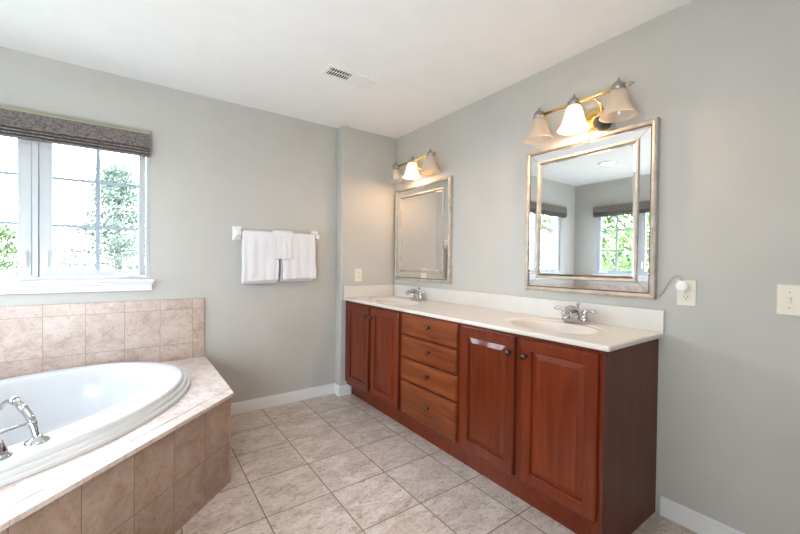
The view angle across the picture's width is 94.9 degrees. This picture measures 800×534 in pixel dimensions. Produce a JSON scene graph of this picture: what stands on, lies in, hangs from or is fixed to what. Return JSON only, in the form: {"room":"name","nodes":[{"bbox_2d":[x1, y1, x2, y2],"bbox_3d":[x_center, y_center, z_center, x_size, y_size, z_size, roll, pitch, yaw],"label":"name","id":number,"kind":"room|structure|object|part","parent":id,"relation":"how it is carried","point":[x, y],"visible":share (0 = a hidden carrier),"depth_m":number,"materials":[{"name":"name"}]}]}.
{"room":"bathroom","nodes":[
{"label":"bathroom","id":0,"kind":"room"},
{"bbox_2d":[0,46,337,402],"bbox_3d":[-1.656,-0.059,2.725,3.692,2.440,0.160,0,1,-36],"label":"wall","id":1,"kind":"structure","parent":0,"point":[216,165],"depth_m":2.84,"materials":[{"name":"paint"}]},
{"bbox_2d":[0,139,154,294],"bbox_3d":[-2.223,-0.382,2.249,1.200,1.085,0.145,0,1,-36],"label":"window","id":2,"kind":"structure","parent":1,"relation":"in","point":[35,224],"depth_m":2.27,"materials":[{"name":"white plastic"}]},
{"bbox_3d":[-2.463,-0.422,2.089,0.535,0.957,0.046,0,1,-36],"label":"sash","id":3,"kind":"part","parent":2,"relation":"part of","materials":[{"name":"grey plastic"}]},
{"bbox_3d":[-2.252,-0.052,2.198,0.020,0.100,0.035,0,1,-36],"label":"lock handle","id":4,"kind":"part","parent":2,"relation":"part of","materials":[{"name":"white plastic"}]},
{"bbox_3d":[-2.176,-0.052,2.252,0.020,0.100,0.035,0,1,-36],"label":"lock handle","id":5,"kind":"part","parent":2,"relation":"part of","materials":[{"name":"white plastic"}]},
{"bbox_2d":[0,105,149,157],"bbox_3d":[-2.200,-0.840,2.176,1.190,0.170,0.072,0,1,-36],"label":"roman shade","id":6,"kind":"object","parent":2,"relation":"attached to","point":[18,123],"visible":1,"depth_m":2.27,"materials":[{"name":"grey fabric"}]},
{"bbox_3d":[-2.200,0.122,2.215,1.200,0.078,0.045,0,1,-36],"label":"sill","id":7,"kind":"part","parent":2,"relation":"part of","materials":[{"name":"white wood"}]},
{"bbox_3d":[-2.002,-0.420,2.418,0.535,0.957,0.046,0,1,-36],"label":"sash","id":8,"kind":"part","parent":2,"relation":"part of","materials":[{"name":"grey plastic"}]},
{"bbox_3d":[-1.845,0.051,2.488,0.034,0.029,0.141,1,1,41],"label":"crank handle","id":9,"kind":"part","parent":2,"relation":"part of","materials":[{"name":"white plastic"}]},
{"bbox_2d":[0,298,204,379],"bbox_3d":[-2.217,0.466,2.224,1.837,0.470,0.019,0,1,-36],"label":"backsplash","id":10,"kind":"structure","parent":1,"relation":"attached to","point":[33,338],"depth_m":2.39,"materials":[{"name":"tile"}]},
{"bbox_2d":[232,226,319,243],"bbox_3d":[-0.999,-0.263,3.042,0.708,0.112,0.082,0,1,-36],"label":"towel bar","id":11,"kind":"object","parent":1,"relation":"attached to","point":[237,232],"visible":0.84,"depth_m":2.87,"materials":[{"name":"white ceramic"}]},
{"bbox_3d":[-1.259,-0.263,2.856,0.068,0.112,0.082,0,1,-36],"label":"post","id":12,"kind":"part","parent":11,"relation":"part of","materials":[{"name":"white ceramic"}]},
{"bbox_2d":[241,230,278,283],"bbox_3d":[-1.113,-0.076,2.935,0.280,0.423,0.064,0,1,-36],"label":"towel","id":13,"kind":"object","parent":11,"relation":"hanging from","point":[260,265],"visible":0.92,"depth_m":2.90,"materials":[{"name":"white fabric"}]},
{"bbox_2d":[272,230,293,258],"bbox_3d":[-0.967,-0.184,3.036,0.167,0.238,0.095,0,1,-36],"label":"towel","id":14,"kind":"object","parent":11,"relation":"hanging from","point":[284,240],"visible":0.94,"depth_m":3.00,"materials":[{"name":"white fabric"}]},
{"bbox_2d":[280,233,315,281],"bbox_3d":[-0.859,-0.081,3.115,0.301,0.411,0.064,0,1,-36],"label":"towel","id":15,"kind":"object","parent":11,"relation":"hanging from","point":[302,267],"visible":0.85,"depth_m":3.11,"materials":[{"name":"white fabric"}]},
{"bbox_3d":[-0.738,-0.262,3.228,0.068,0.112,0.082,0,1,-36],"label":"post","id":16,"kind":"part","parent":11,"relation":"part of","materials":[{"name":"white ceramic"}]},
{"bbox_2d":[231,383,333,414],"bbox_3d":[-1.036,1.119,3.085,1.045,0.092,0.014,0,1,-36],"label":"baseboard","id":17,"kind":"structure","parent":1,"relation":"attached to","point":[294,396],"depth_m":3.10,"materials":[{"name":"white wood"}]},
{"bbox_2d":[0,0,691,138],"bbox_3d":[-0.179,-1.289,0.800,3.852,0.100,4.971,0,1,-36],"label":"ceiling","id":18,"kind":"structure","parent":0,"point":[430,60],"depth_m":2.06,"materials":[{"name":"paint"}]},
{"bbox_2d":[321,64,378,89],"bbox_3d":[-0.327,-1.254,2.433,0.360,0.010,0.140,0,1,-36],"label":"ceiling vent","id":19,"kind":"object","parent":18,"relation":"in","point":[332,71],"visible":1,"depth_m":2.42,"materials":[{"name":"white metal"}]},
{"bbox_2d":[335,126,395,392],"bbox_3d":[-0.320,-0.052,3.520,0.593,2.440,0.100,0,1,-36],"label":"wall","id":20,"kind":"structure","parent":0,"point":[365,160],"depth_m":3.43,"materials":[{"name":"paint"}]},
{"bbox_2d":[334,383,339,396],"bbox_3d":[-0.576,1.121,3.352,0.014,0.092,0.114,0,1,-36],"label":"baseboard","id":21,"kind":"structure","parent":20,"relation":"attached to","point":[336,387],"depth_m":3.34,"materials":[{"name":"white wood"}]},
{"bbox_2d":[340,384,350,395],"bbox_3d":[-0.496,1.122,3.348,0.111,0.092,0.014,0,1,-36],"label":"baseboard","id":22,"kind":"structure","parent":20,"relation":"attached to","point":[344,389],"depth_m":3.34,"materials":[{"name":"white wood"}]},
{"bbox_2d":[355,269,361,281],"bbox_3d":[-0.386,0.074,3.408,0.073,0.120,0.009,0,1,-36],"label":"wall outlet","id":23,"kind":"object","parent":20,"relation":"attached to","point":[358,272],"visible":1,"depth_m":3.40,"materials":[{"name":"beige plastic"}]},
{"bbox_2d":[175,393,697,533],"bbox_3d":[-0.208,1.251,0.830,3.852,0.100,4.971,0,1,-36],"label":"floor","id":24,"kind":"structure","parent":0,"point":[331,463],"depth_m":2.00,"materials":[{"name":"tile"}]},
{"bbox_2d":[0,298,233,533],"bbox_3d":[-1.679,0.711,1.472,1.880,0.930,1.875,0,1,-36],"label":"tub surround","id":25,"kind":"object","parent":24,"relation":"on","point":[154,477],"visible":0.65,"depth_m":1.78,"materials":[{"name":"tile"}]},
{"bbox_2d":[0,362,190,486],"bbox_3d":[-1.741,0.835,1.610,1.218,0.419,1.698,1,1,9],"label":"bathtub","id":26,"kind":"object","parent":25,"relation":"in","point":[82,409],"visible":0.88,"depth_m":2.02,"materials":[{"name":"white ceramic"}]},
{"bbox_2d":[0,440,12,460],"bbox_3d":[-1.336,0.607,1.223,0.064,0.056,0.064,0,1,-36],"label":"tub valve","id":27,"kind":"object","parent":26,"relation":"on","point":[4,453],"visible":1,"depth_m":1.22,"materials":[{"name":"silver metal"}]},
{"bbox_2d":[0,396,49,445],"bbox_3d":[-1.366,0.554,1.324,0.159,0.158,0.205,0,1,-36],"label":"tub filler","id":28,"kind":"object","parent":26,"relation":"on","point":[36,439],"visible":1,"depth_m":1.33,"materials":[{"name":"silver metal"}]},
{"bbox_3d":[-1.349,0.561,1.272,0.016,0.017,0.131,1,1,8],"label":"lever","id":29,"kind":"part","parent":28,"relation":"part of","materials":[{"name":"silver metal"}]},
{"bbox_3d":[-1.398,0.553,1.347,0.179,0.144,0.026,1,1,10],"label":"spout","id":30,"kind":"part","parent":28,"relation":"part of","materials":[{"name":"silver metal"}]},
{"bbox_3d":[-1.043,0.950,1.370,0.015,0.470,1.314,1,1,9],"label":"panel","id":31,"kind":"part","parent":25,"relation":"part of","materials":[{"name":"tile"}]},
{"bbox_3d":[-1.211,0.936,2.382,0.015,0.470,0.946,0,1,-36],"label":"panel","id":32,"kind":"part","parent":25,"relation":"part of","materials":[{"name":"tile"}]},
{"bbox_2d":[345,301,658,533],"bbox_3d":[0.361,0.753,2.560,0.592,0.868,2.278,0,1,-36],"label":"vanity cabinet","id":33,"kind":"object","parent":24,"relation":"on","point":[569,431],"visible":0.96,"depth_m":1.78,"materials":[{"name":"brown wood"}]},
{"bbox_3d":[-0.362,0.668,3.132,0.008,0.582,0.253,0,1,-36],"label":"raised panel","id":34,"kind":"part","parent":33,"relation":"part of","materials":[{"name":"brown wood"}]},
{"bbox_3d":[-0.360,0.668,3.134,0.018,0.693,0.364,0,1,-36],"label":"door","id":35,"kind":"part","parent":33,"relation":"part of","materials":[{"name":"brown wood"}]},
{"bbox_3d":[-0.122,0.675,2.796,0.008,0.582,0.267,0,1,-36],"label":"raised panel","id":36,"kind":"part","parent":33,"relation":"part of","materials":[{"name":"brown wood"}]},
{"bbox_3d":[-0.120,0.675,2.798,0.018,0.693,0.378,0,1,-36],"label":"door","id":37,"kind":"part","parent":33,"relation":"part of","materials":[{"name":"brown wood"}]},
{"bbox_3d":[0.172,0.918,2.388,0.018,0.223,0.550,0,1,-36],"label":"drawer","id":38,"kind":"part","parent":33,"relation":"part of","materials":[{"name":"brown wood"}]},
{"bbox_3d":[0.174,0.718,2.385,0.018,0.142,0.550,0,1,-36],"label":"drawer","id":39,"kind":"part","parent":33,"relation":"part of","materials":[{"name":"brown wood"}]},
{"bbox_3d":[0.176,0.559,2.384,0.018,0.141,0.550,0,1,-36],"label":"drawer","id":40,"kind":"part","parent":33,"relation":"part of","materials":[{"name":"brown wood"}]},
{"bbox_3d":[0.178,0.401,2.382,0.018,0.143,0.550,0,1,-36],"label":"drawer","id":41,"kind":"part","parent":33,"relation":"part of","materials":[{"name":"brown wood"}]},
{"bbox_3d":[0.462,0.692,1.978,0.008,0.582,0.255,0,1,-36],"label":"raised panel","id":42,"kind":"part","parent":33,"relation":"part of","materials":[{"name":"brown wood"}]},
{"bbox_3d":[0.464,0.692,1.980,0.018,0.693,0.366,0,1,-36],"label":"door","id":43,"kind":"part","parent":33,"relation":"part of","materials":[{"name":"brown wood"}]},
{"bbox_2d":[344,284,664,351],"bbox_3d":[0.388,0.309,2.554,0.562,0.239,2.304,0,1,-36],"label":"countertop","id":44,"kind":"structure","parent":33,"relation":"on","point":[612,327],"depth_m":2.17,"materials":[{"name":"stone"}]},
{"bbox_2d":[405,287,424,300],"bbox_3d":[0.137,0.232,3.218,0.174,0.113,0.174,1,1,10],"label":"sink faucet","id":45,"kind":"object","parent":44,"relation":"on","point":[416,295],"visible":1,"depth_m":3.18,"materials":[{"name":"silver metal"}]},
{"bbox_3d":[0.108,0.233,3.197,0.160,0.087,0.045,0,1,-36],"label":"spout","id":46,"kind":"part","parent":45,"relation":"part of","materials":[{"name":"silver metal"}]},
{"bbox_3d":[0.149,0.277,3.228,0.054,0.023,0.156,0,1,-36],"label":"plate","id":47,"kind":"part","parent":45,"relation":"part of","materials":[{"name":"silver metal"}]},
{"bbox_2d":[554,302,595,324],"bbox_3d":[0.972,0.256,2.048,0.174,0.113,0.174,1,1,10],"label":"sink faucet","id":48,"kind":"object","parent":44,"relation":"on","point":[575,318],"visible":1,"depth_m":2.02,"materials":[{"name":"silver metal"}]},
{"bbox_3d":[0.943,0.256,2.028,0.160,0.087,0.045,0,1,-36],"label":"spout","id":49,"kind":"part","parent":48,"relation":"part of","materials":[{"name":"silver metal"}]},
{"bbox_3d":[0.984,0.301,2.058,0.054,0.023,0.156,0,1,-36],"label":"plate","id":50,"kind":"part","parent":48,"relation":"part of","materials":[{"name":"silver metal"}]},
{"bbox_3d":[1.015,0.266,2.016,0.047,0.058,0.047,0,1,-36],"label":"handle","id":51,"kind":"part","parent":48,"relation":"part of","materials":[{"name":"silver metal"}]},
{"bbox_3d":[1.026,0.241,1.982,0.021,0.022,0.072,0,1,-25],"label":"lever","id":52,"kind":"part","parent":48,"relation":"part of","materials":[{"name":"silver metal"}]},
{"bbox_3d":[0.538,0.426,1.833,0.032,0.029,0.029,0,1,-36],"label":"knob","id":53,"kind":"part","parent":33,"relation":"part of","materials":[{"name":"brown metal"}]},
{"bbox_3d":[0.593,0.428,1.757,0.032,0.029,0.029,0,1,-36],"label":"knob","id":54,"kind":"part","parent":33,"relation":"part of","materials":[{"name":"brown metal"}]},
{"bbox_3d":[0.699,0.698,1.647,0.008,0.582,0.252,0,1,-36],"label":"raised panel","id":55,"kind":"part","parent":33,"relation":"part of","materials":[{"name":"brown wood"}]},
{"bbox_3d":[0.701,0.698,1.648,0.018,0.693,0.363,0,1,-36],"label":"door","id":56,"kind":"part","parent":33,"relation":"part of","materials":[{"name":"brown wood"}]},
{"bbox_3d":[1.047,0.771,1.661,0.521,0.868,0.018,0,1,-36],"label":"panel","id":57,"kind":"part","parent":33,"relation":"part of","materials":[{"name":"brown wood"}]},
{"bbox_2d":[394,0,799,533],"bbox_3d":[1.309,-0.014,1.887,0.160,2.440,4.971,0,1,-36],"label":"wall","id":58,"kind":"structure","parent":0,"point":[721,78],"depth_m":1.66,"materials":[{"name":"paint"}]},
{"bbox_2d":[392,149,439,179],"bbox_3d":[0.123,-0.879,3.229,0.214,0.197,0.660,0,1,-36],"label":"vanity light","id":59,"kind":"object","parent":58,"relation":"attached to","point":[430,168],"visible":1,"depth_m":3.15,"materials":[{"name":"white glass"}]},
{"bbox_3d":[-0.038,-0.863,3.415,0.056,0.093,0.056,0,1,-36],"label":"bulb","id":60,"kind":"part","parent":59,"relation":"part of","materials":[{"name":"white glass"}]},
{"bbox_3d":[0.104,-0.847,3.216,0.170,0.133,0.170,0,1,-36],"label":"lamp shade","id":61,"kind":"part","parent":59,"relation":"part of","materials":[{"name":"white glass"}]},
{"bbox_3d":[0.110,-0.926,3.209,0.018,0.018,0.555,0,1,-36],"label":"rod","id":62,"kind":"part","parent":59,"relation":"part of","materials":[{"name":"gold metal"}]},
{"bbox_3d":[0.247,-0.843,3.017,0.170,0.133,0.170,0,1,-36],"label":"lamp shade","id":63,"kind":"part","parent":59,"relation":"part of","materials":[{"name":"white glass"}]},
{"bbox_2d":[395,175,452,283],"bbox_3d":[0.187,-0.308,3.288,0.037,0.875,0.777,0,1,-36],"label":"wall mirror","id":64,"kind":"object","parent":58,"relation":"attached to","point":[423,211],"visible":1,"depth_m":3.23,"materials":[{"name":"silver mirror"}]},
{"bbox_2d":[401,189,442,271],"bbox_3d":[0.187,-0.308,3.288,0.008,0.684,0.586,0,1,-36],"label":"mirror glass","id":65,"kind":"object","parent":64,"relation":"on","point":[422,211],"depth_m":3.26,"materials":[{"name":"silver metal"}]},
{"bbox_2d":[394,284,664,332],"bbox_3d":[0.608,0.245,2.712,0.020,0.111,2.302,0,1,-36],"label":"backsplash","id":66,"kind":"structure","parent":58,"relation":"attached to","point":[646,319],"depth_m":2.28,"materials":[{"name":"stone"}]},
{"bbox_2d":[524,77,637,144],"bbox_3d":[0.980,-0.853,2.029,0.214,0.197,0.615,0,1,-36],"label":"vanity light","id":67,"kind":"object","parent":58,"relation":"attached to","point":[619,108],"visible":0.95,"depth_m":1.98,"materials":[{"name":"white glass"}]},
{"bbox_3d":[0.832,-0.825,2.197,0.170,0.133,0.170,0,1,-36],"label":"lamp shade","id":68,"kind":"part","parent":67,"relation":"part of","materials":[{"name":"white glass"}]},
{"bbox_3d":[0.957,-0.822,2.022,0.170,0.133,0.170,0,1,-36],"label":"lamp shade","id":69,"kind":"part","parent":67,"relation":"part of","materials":[{"name":"white glass"}]},
{"bbox_3d":[0.970,-0.900,2.005,0.018,0.018,0.495,0,1,-36],"label":"rod","id":70,"kind":"part","parent":67,"relation":"part of","materials":[{"name":"gold metal"}]},
{"bbox_3d":[1.085,-0.824,2.043,0.025,0.120,0.172,0,1,-36],"label":"plate","id":71,"kind":"part","parent":67,"relation":"part of","materials":[{"name":"gold metal"}]},
{"bbox_3d":[1.067,-0.856,1.971,0.046,0.092,0.126,1,1,34],"label":"arm","id":72,"kind":"part","parent":67,"relation":"part of","materials":[{"name":"gold metal"}]},
{"bbox_2d":[593,106,616,130],"bbox_3d":[1.091,-0.798,1.970,0.096,0.128,0.100,0,1,-36],"label":"mount","id":73,"kind":"object","parent":67,"relation":"attached to","point":[600,126],"visible":0.56,"depth_m":1.95,"materials":[{"name":"metal"}]},
{"bbox_3d":[1.091,-0.818,1.835,0.170,0.133,0.170,0,1,-36],"label":"lamp shade","id":74,"kind":"part","parent":67,"relation":"part of","materials":[{"name":"white glass"}]},
{"bbox_2d":[525,117,660,299],"bbox_3d":[1.041,-0.291,2.093,0.037,0.888,0.740,0,1,-36],"label":"wall mirror","id":75,"kind":"object","parent":58,"relation":"attached to","point":[592,201],"visible":1,"depth_m":2.02,"materials":[{"name":"silver mirror"}]},
{"bbox_2d":[539,142,635,278],"bbox_3d":[1.040,-0.291,2.093,0.008,0.697,0.549,0,1,-36],"label":"mirror glass","id":76,"kind":"object","parent":75,"relation":"on","point":[587,198],"depth_m":2.06,"materials":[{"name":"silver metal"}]},
{"bbox_2d":[657,275,688,296],"bbox_3d":[1.280,0.093,1.757,0.030,0.108,0.172,0,1,-31],"label":"plug","id":77,"kind":"object","parent":58,"relation":"attached to","point":[682,286],"visible":0.86,"depth_m":1.70,"materials":[{"name":"white plastic"}]},
{"bbox_2d":[677,280,695,306],"bbox_3d":[1.332,0.121,1.708,0.009,0.120,0.073,0,1,-36],"label":"wall outlet","id":78,"kind":"object","parent":58,"relation":"attached to","point":[687,298],"visible":0.82,"depth_m":1.70,"materials":[{"name":"beige plastic"}]},
{"bbox_2d":[682,294,689,300],"bbox_3d":[1.330,0.141,1.707,0.004,0.033,0.033,0,1,-36],"label":"receptacle","id":79,"kind":"object","parent":78,"relation":"attached to","point":[685,297],"depth_m":1.71,"materials":[{"name":"grey plastic"}]},
{"bbox_2d":[660,496,744,533],"bbox_3d":[1.918,1.179,0.879,0.014,0.092,2.236,0,1,-36],"label":"baseboard","id":80,"kind":"structure","parent":58,"relation":"attached to","point":[688,518],"depth_m":1.68,"materials":[{"name":"white wood"}]},
{"bbox_2d":[776,284,799,315],"bbox_3d":[1.523,0.130,1.435,0.016,0.120,0.073,0,1,-36],"label":"light switch","id":81,"kind":"object","parent":58,"relation":"attached to","point":[788,296],"visible":1,"depth_m":1.44,"materials":[{"name":"beige plastic"}]},
{"label":"outside","id":82,"kind":"structure","parent":0,"visible":0},
{"bbox_3d":[-8.761,3.618,12.251,90.000,0.100,90.000,0,1,-36],"label":"lawn","id":83,"kind":"structure","parent":82,"visible":0},
{"bbox_2d":[0,224,67,276],"bbox_3d":[-11.841,0.990,10.646,3.648,5.140,3.104,0,1,-36],"label":"leafy tree","id":84,"kind":"object","parent":83,"relation":"on","point":[9,233],"visible":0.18,"depth_m":10.70,"materials":[{"name":"green plant"}]},
{"bbox_2d":[4,158,145,275],"bbox_3d":[-7.313,0.388,9.428,5.096,6.464,4.885,1,1,30],"label":"evergreen tree","id":85,"kind":"object","parent":83,"relation":"on","point":[124,245],"visible":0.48,"depth_m":9.10,"materials":[{"name":"green plant"}]}
]}

